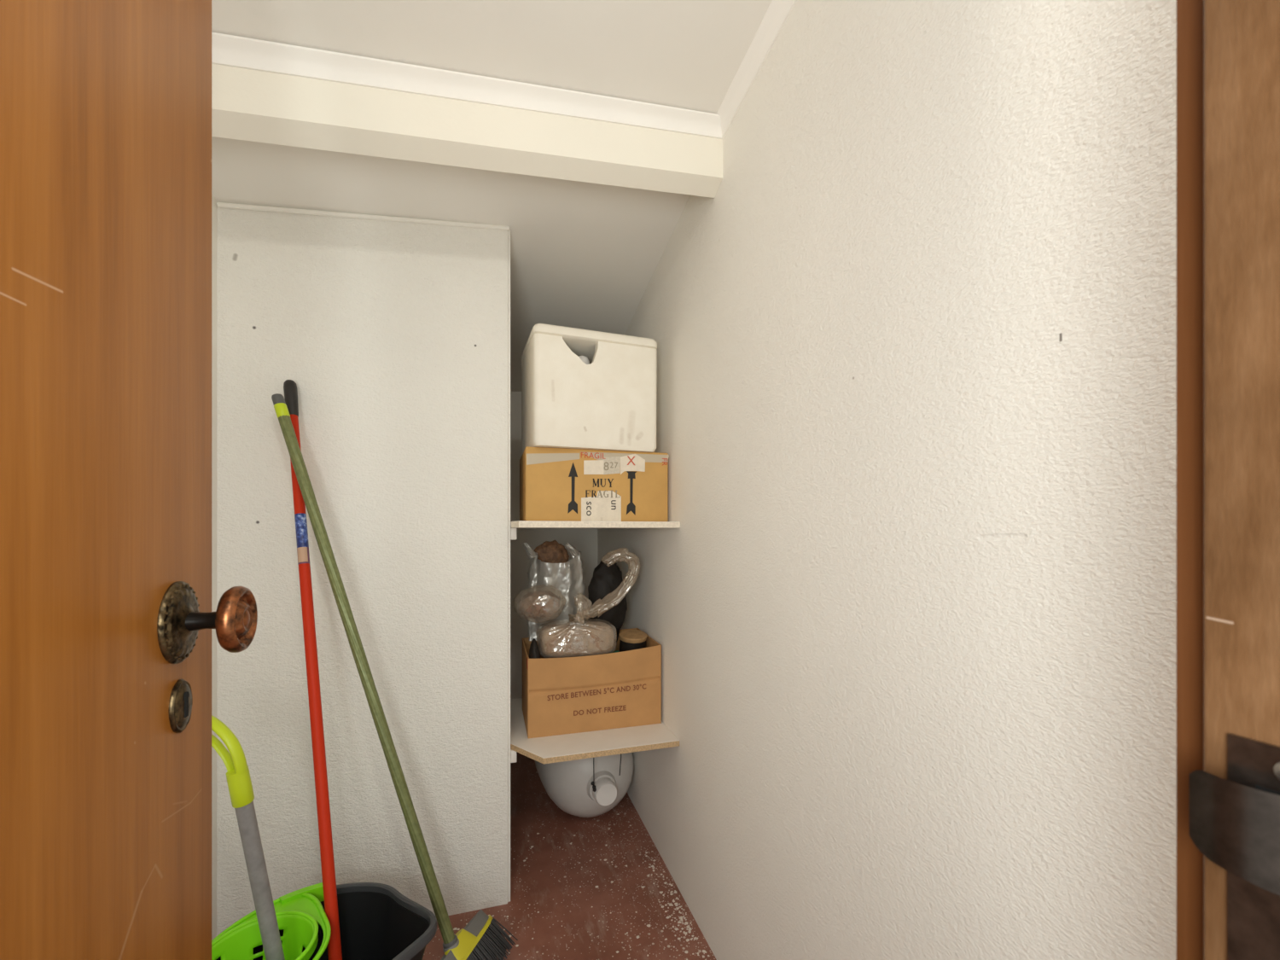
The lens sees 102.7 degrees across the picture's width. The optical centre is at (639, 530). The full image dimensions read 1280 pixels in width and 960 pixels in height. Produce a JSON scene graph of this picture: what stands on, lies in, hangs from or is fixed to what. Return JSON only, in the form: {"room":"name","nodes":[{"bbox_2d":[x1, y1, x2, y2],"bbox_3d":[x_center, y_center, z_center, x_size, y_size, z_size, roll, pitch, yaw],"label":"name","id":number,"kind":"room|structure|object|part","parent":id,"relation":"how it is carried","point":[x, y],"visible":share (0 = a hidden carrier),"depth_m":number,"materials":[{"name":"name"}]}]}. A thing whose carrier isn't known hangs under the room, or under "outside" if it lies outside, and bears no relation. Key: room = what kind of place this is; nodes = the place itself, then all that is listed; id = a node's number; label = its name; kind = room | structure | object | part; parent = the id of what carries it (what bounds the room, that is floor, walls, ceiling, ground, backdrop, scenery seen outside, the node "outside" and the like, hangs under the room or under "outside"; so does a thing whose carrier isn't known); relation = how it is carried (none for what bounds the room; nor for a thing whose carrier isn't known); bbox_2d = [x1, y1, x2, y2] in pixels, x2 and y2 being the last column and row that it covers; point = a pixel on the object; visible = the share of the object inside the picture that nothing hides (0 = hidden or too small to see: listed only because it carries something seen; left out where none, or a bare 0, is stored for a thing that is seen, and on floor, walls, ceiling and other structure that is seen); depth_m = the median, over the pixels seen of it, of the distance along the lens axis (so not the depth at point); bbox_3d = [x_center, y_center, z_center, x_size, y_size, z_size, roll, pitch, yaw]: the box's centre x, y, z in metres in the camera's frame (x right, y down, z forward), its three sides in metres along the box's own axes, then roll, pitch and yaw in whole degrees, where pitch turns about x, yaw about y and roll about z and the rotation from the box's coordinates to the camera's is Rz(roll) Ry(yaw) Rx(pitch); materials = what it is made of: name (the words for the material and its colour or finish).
{"room":"storage closet","nodes":[
{"label":"storage closet","id":0,"kind":"room"},
{"bbox_2d":[0,0,257,959],"bbox_3d":[-0.399,0.076,0.308,0.098,1.992,0.619,0,0,-17],"label":"door","id":1,"kind":"structure","parent":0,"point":[107,619],"depth_m":0.43,"materials":[{"name":"brown wood"}]},
{"bbox_3d":[-0.479,0.183,0.536,0.006,0.056,0.037,0,0,-17],"label":"keyhole plate","id":2,"kind":"part","parent":1,"relation":"part of","materials":[{"name":"gold metal"}]},
{"bbox_3d":[-0.456,0.095,0.539,0.036,0.026,0.026,0,0,-17],"label":"knob stem","id":3,"kind":"part","parent":1,"relation":"part of","materials":[{"name":"black metal"}]},
{"bbox_3d":[-0.431,0.094,0.547,0.023,0.070,0.063,0,0,-17],"label":"knob","id":4,"kind":"part","parent":1,"relation":"part of","materials":[{"name":"orange metal"}]},
{"bbox_2d":[211,193,216,940],"bbox_3d":[-1.070,-0.095,1.182,0.080,2.450,2.560,0,0,-17],"label":"wall","id":5,"kind":"structure","parent":0,"point":[213,200],"depth_m":1.26,"materials":[{"name":"paint"}]},
{"bbox_2d":[216,202,510,936],"bbox_3d":[-0.734,0.120,1.440,0.712,2.020,0.120,0,0,-17],"label":"wall panel","id":6,"kind":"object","parent":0,"point":[393,338],"depth_m":1.38,"materials":[{"name":"paint"}]},
{"bbox_2d":[216,202,509,230],"bbox_3d":[-0.715,-0.843,1.378,0.705,0.074,0.012,0,0,-17],"label":"trim","id":7,"kind":"structure","parent":6,"relation":"attached to","point":[223,205],"depth_m":1.36,"materials":[{"name":"paint"}]},
{"bbox_2d":[211,136,690,391],"bbox_3d":[-0.586,-0.832,1.797,1.200,0.408,1.460,0,0,-17],"label":"ceiling","id":8,"kind":"structure","parent":0,"point":[584,255],"depth_m":1.43,"materials":[{"name":"paint"}]},
{"bbox_2d":[211,64,722,197],"bbox_3d":[-0.378,-0.884,1.104,1.200,0.258,0.047,0,0,-17],"label":"ceiling beam","id":9,"kind":"structure","parent":0,"point":[247,104],"depth_m":1.08,"materials":[{"name":"paint"}]},
{"bbox_2d":[211,0,772,114],"bbox_3d":[-0.233,-1.015,0.619,1.200,0.252,1.000,0,0,-17],"label":"ceiling","id":10,"kind":"structure","parent":0,"point":[681,54],"depth_m":1.00,"materials":[{"name":"paint"}]},
{"bbox_2d":[510,391,597,698],"bbox_3d":[-0.849,-0.045,2.533,1.280,2.350,0.100,0,0,-17],"label":"wall","id":11,"kind":"structure","parent":0,"point":[584,540],"depth_m":2.56,"materials":[{"name":"paint"}]},
{"bbox_2d":[422,751,716,959],"bbox_3d":[-0.194,1.110,0.526,1.380,0.060,4.320,0,0,-17],"label":"floor","id":12,"kind":"structure","parent":0,"point":[582,935],"depth_m":1.53,"materials":[{"name":"red paint"}]},
{"bbox_2d":[211,882,437,959],"bbox_3d":[-0.633,0.927,0.977,0.371,0.307,0.371,0,0,27],"label":"bucket","id":13,"kind":"object","parent":12,"relation":"on","point":[377,922],"visible":0.85,"depth_m":1.09,"materials":[{"name":"black plastic"}]},
{"bbox_2d":[211,715,285,959],"bbox_3d":[-0.735,0.609,0.919,0.184,0.575,0.074,0,0,-17],"label":"mop","id":14,"kind":"object","parent":13,"relation":"in","point":[238,777],"visible":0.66,"depth_m":0.91,"materials":[{"name":"yellow plastic"}]},
{"bbox_2d":[225,765,254,808],"bbox_3d":[-0.709,0.453,0.908,0.032,0.066,0.040,0,0,41],"label":"socket","id":15,"kind":"object","parent":14,"relation":"attached to","point":[238,777],"depth_m":0.90,"materials":[{"name":"yellow plastic"}]},
{"bbox_2d":[211,914,314,959],"bbox_3d":[-0.710,0.846,0.948,0.185,0.136,0.185,0,0,-17],"label":"basket","id":16,"kind":"object","parent":13,"relation":"on","point":[238,941],"depth_m":1.01,"materials":[{"name":"green plastic"}]},
{"bbox_2d":[283,379,342,959],"bbox_3d":[-0.741,0.343,1.160,0.456,1.457,0.030,0,0,44],"label":"stick","id":17,"kind":"object","parent":13,"relation":"in","point":[290,390],"visible":0.94,"depth_m":1.14,"materials":[{"name":"red plastic"}]},
{"bbox_2d":[271,393,517,959],"bbox_3d":[-0.609,0.370,1.237,0.557,1.406,0.254,0,0,13],"label":"broom","id":18,"kind":"object","parent":12,"relation":"on","point":[482,938],"visible":1,"depth_m":1.21,"materials":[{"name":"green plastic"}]},
{"bbox_3d":[-0.650,0.342,1.214,0.456,1.245,0.026,0,0,8],"label":"handle","id":19,"kind":"part","parent":18,"relation":"part of","materials":[{"name":"metal"}]},
{"bbox_2d":[442,935,459,952],"bbox_3d":[-0.433,0.968,1.185,0.045,0.052,0.040,0,0,-17],"label":"socket","id":20,"kind":"object","parent":18,"relation":"attached to","point":[450,944],"depth_m":1.17,"materials":[{"name":"grey"}]},
{"bbox_2d":[438,813,709,959],"bbox_3d":[-0.205,1.079,1.423,0.666,0.002,0.946,0,0,-17],"label":"flakes","id":21,"kind":"object","parent":12,"relation":"on","point":[666,882],"visible":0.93,"depth_m":1.43,"materials":[{"name":"beige"}]},
{"bbox_2d":[534,752,633,817],"bbox_3d":[-0.208,0.898,1.967,0.366,0.357,0.463,0,0,-17],"label":"water tank","id":22,"kind":"object","parent":12,"relation":"on","point":[567,783],"visible":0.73,"depth_m":1.82,"materials":[{"name":"grey plastic"}]},
{"bbox_2d":[1176,0,1203,959],"bbox_3d":[0.301,0.050,0.253,0.078,2.060,0.016,0,0,-17],"label":"trim","id":23,"kind":"structure","parent":12,"relation":"on","point":[1189,13],"depth_m":0.24,"materials":[{"name":"brown wood"}]},
{"bbox_2d":[1188,0,1279,959],"bbox_3d":[0.273,0.060,0.204,0.050,2.040,0.064,0,0,-17],"label":"trim","id":24,"kind":"structure","parent":12,"relation":"on","point":[1234,802],"depth_m":0.22,"materials":[{"name":"brown wood"}]},
{"bbox_3d":[0.262,0.153,0.203,0.003,0.130,0.042,0,0,-17],"label":"strike plate","id":25,"kind":"part","parent":24,"relation":"part of","materials":[{"name":"metal"}]},
{"bbox_2d":[597,0,1176,959],"bbox_3d":[0.166,-0.095,1.553,0.100,2.450,2.560,0,0,-17],"label":"wall","id":26,"kind":"structure","parent":0,"point":[910,608],"depth_m":0.67,"materials":[{"name":"paint"}]},
{"bbox_2d":[211,32,721,139],"bbox_3d":[-0.369,-0.925,1.067,1.196,0.136,0.030,0,0,-17],"label":"trim","id":27,"kind":"structure","parent":26,"relation":"attached to","point":[229,50],"depth_m":1.06,"materials":[{"name":"paint"}]},
{"bbox_2d":[510,698,679,763],"bbox_3d":[-0.191,0.654,1.719,0.486,0.052,0.538,0,0,-17],"label":"shelf","id":28,"kind":"object","parent":26,"relation":"attached to","point":[612,741],"visible":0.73,"depth_m":1.53,"materials":[{"name":"white wood"}]},
{"bbox_2d":[522,628,661,738],"bbox_3d":[-0.174,0.497,1.738,0.426,0.262,0.271,0,0,-17],"label":"open cardboard box","id":29,"kind":"object","parent":28,"relation":"on","point":[563,695],"visible":0.91,"depth_m":1.61,"materials":[{"name":"brown cardboard"}]},
{"bbox_3d":[-0.376,0.503,1.678,0.004,0.250,0.270,0,0,-17],"label":"panel","id":30,"kind":"part","parent":29,"relation":"part of","materials":[{"name":"brown cardboard"}]},
{"bbox_2d":[528,638,540,658],"bbox_3d":[-0.330,0.416,1.598,0.036,0.159,0.080,0,0,-17],"label":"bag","id":31,"kind":"object","parent":29,"relation":"in","point":[533,651],"visible":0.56,"depth_m":1.58,"materials":[{"name":"black plastic"}]},
{"bbox_2d":[522,540,585,640],"bbox_3d":[-0.302,0.206,1.804,0.221,0.347,0.088,0,0,-17],"label":"bag","id":32,"kind":"object","parent":29,"relation":"in","point":[550,565],"visible":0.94,"depth_m":1.78,"materials":[{"name":"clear plastic"}]},
{"bbox_3d":[-0.380,0.070,1.764,0.049,0.058,0.042,0,0,-17],"label":"bag handle","id":33,"kind":"part","parent":32,"relation":"part of","materials":[{"name":"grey plastic"}]},
{"bbox_3d":[-0.237,0.069,1.807,0.055,0.057,0.042,0,0,-17],"label":"bag handle","id":34,"kind":"part","parent":32,"relation":"part of","materials":[{"name":"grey plastic"}]},
{"bbox_3d":[-0.212,0.497,1.866,0.426,0.262,0.004,0,0,-17],"label":"panel","id":35,"kind":"part","parent":29,"relation":"part of","materials":[{"name":"brown cardboard"}]},
{"bbox_2d":[536,547,640,657],"bbox_3d":[-0.159,0.235,1.686,0.355,0.354,0.143,0,0,-17],"label":"wrapped package","id":36,"kind":"object","parent":29,"relation":"in","point":[574,638],"visible":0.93,"depth_m":1.64,"materials":[{"name":"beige plastic"}]},
{"bbox_2d":[513,584,565,622],"bbox_3d":[-0.323,0.236,1.656,0.166,0.120,0.138,0,0,-17],"label":"clear bag","id":37,"kind":"object","parent":36,"relation":"on","point":[537,604],"visible":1,"depth_m":1.62,"materials":[{"name":"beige plastic"}]},
{"bbox_2d":[587,553,627,643],"bbox_3d":[-0.117,0.252,1.844,0.143,0.336,0.089,0,0,-17],"label":"bag","id":38,"kind":"object","parent":29,"relation":"in","point":[605,580],"visible":0.8,"depth_m":1.81,"materials":[{"name":"black plastic"}]},
{"bbox_3d":[0.028,0.497,1.799,0.004,0.262,0.270,0,0,-17],"label":"panel","id":39,"kind":"part","parent":29,"relation":"part of","materials":[{"name":"brown cardboard"}]},
{"bbox_3d":[-0.176,0.550,1.746,0.376,0.138,0.214,0,0,-17],"label":"cloth","id":40,"kind":"object","parent":29,"relation":"in","visible":0},
{"bbox_2d":[618,629,647,651],"bbox_3d":[-0.025,0.413,1.779,0.098,0.124,0.110,0,0,-17],"label":"tin","id":41,"kind":"object","parent":40,"relation":"on","point":[629,639],"visible":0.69,"depth_m":1.74,"materials":[{"name":"black plastic"}]},
{"bbox_3d":[-0.024,0.365,1.774,0.098,0.029,0.098,0,0,-17],"label":"lid","id":42,"kind":"part","parent":41,"relation":"part of","materials":[{"name":"brown wood"}]},
{"bbox_2d":[590,757,596,791],"bbox_3d":[-0.158,0.769,1.749,0.018,0.246,0.015,0,0,-17],"label":"hanging wire","id":43,"kind":"object","parent":28,"relation":"hanging from","point":[593,782],"visible":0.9,"depth_m":1.75,"materials":[{"name":"black"}]},
{"bbox_2d":[510,520,680,539],"bbox_3d":[-0.191,-0.001,1.718,0.486,0.053,0.539,0,0,-17],"label":"shelf","id":44,"kind":"object","parent":26,"relation":"attached to","point":[519,524],"visible":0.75,"depth_m":1.47,"materials":[{"name":"white wood"}]},
{"bbox_2d":[519,446,669,521],"bbox_3d":[-0.160,-0.136,1.674,0.439,0.216,0.281,0,0,-17],"label":"cardboard box","id":45,"kind":"object","parent":44,"relation":"on","point":[556,484],"visible":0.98,"depth_m":1.54,"materials":[{"name":"brown cardboard"}]},
{"bbox_2d":[521,323,657,454],"bbox_3d":[-0.173,-0.419,1.655,0.381,0.350,0.304,0,0,-20],"label":"foam box","id":46,"kind":"object","parent":45,"relation":"on","point":[608,403],"visible":0.85,"depth_m":1.52,"materials":[{"name":"white plastic"}]},
{"bbox_2d":[578,355,589,364],"bbox_3d":[-0.180,-0.406,1.584,0.076,0.268,0.076,0,0,-17],"label":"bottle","id":47,"kind":"object","parent":46,"relation":"in","point":[584,359],"visible":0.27,"depth_m":1.56,"materials":[{"name":"white plastic"}]},
{"bbox_3d":[-0.173,-0.577,1.655,0.381,0.034,0.304,0,0,-20],"label":"lid","id":48,"kind":"part","parent":46,"relation":"part of","materials":[{"name":"plastic"}]},
{"bbox_2d":[716,0,797,139],"bbox_3d":[0.329,-1.024,0.784,0.030,0.131,0.973,0,0,-17],"label":"trim","id":49,"kind":"structure","parent":26,"relation":"attached to","point":[778,11],"depth_m":1.08,"materials":[{"name":"paint"}]}
]}

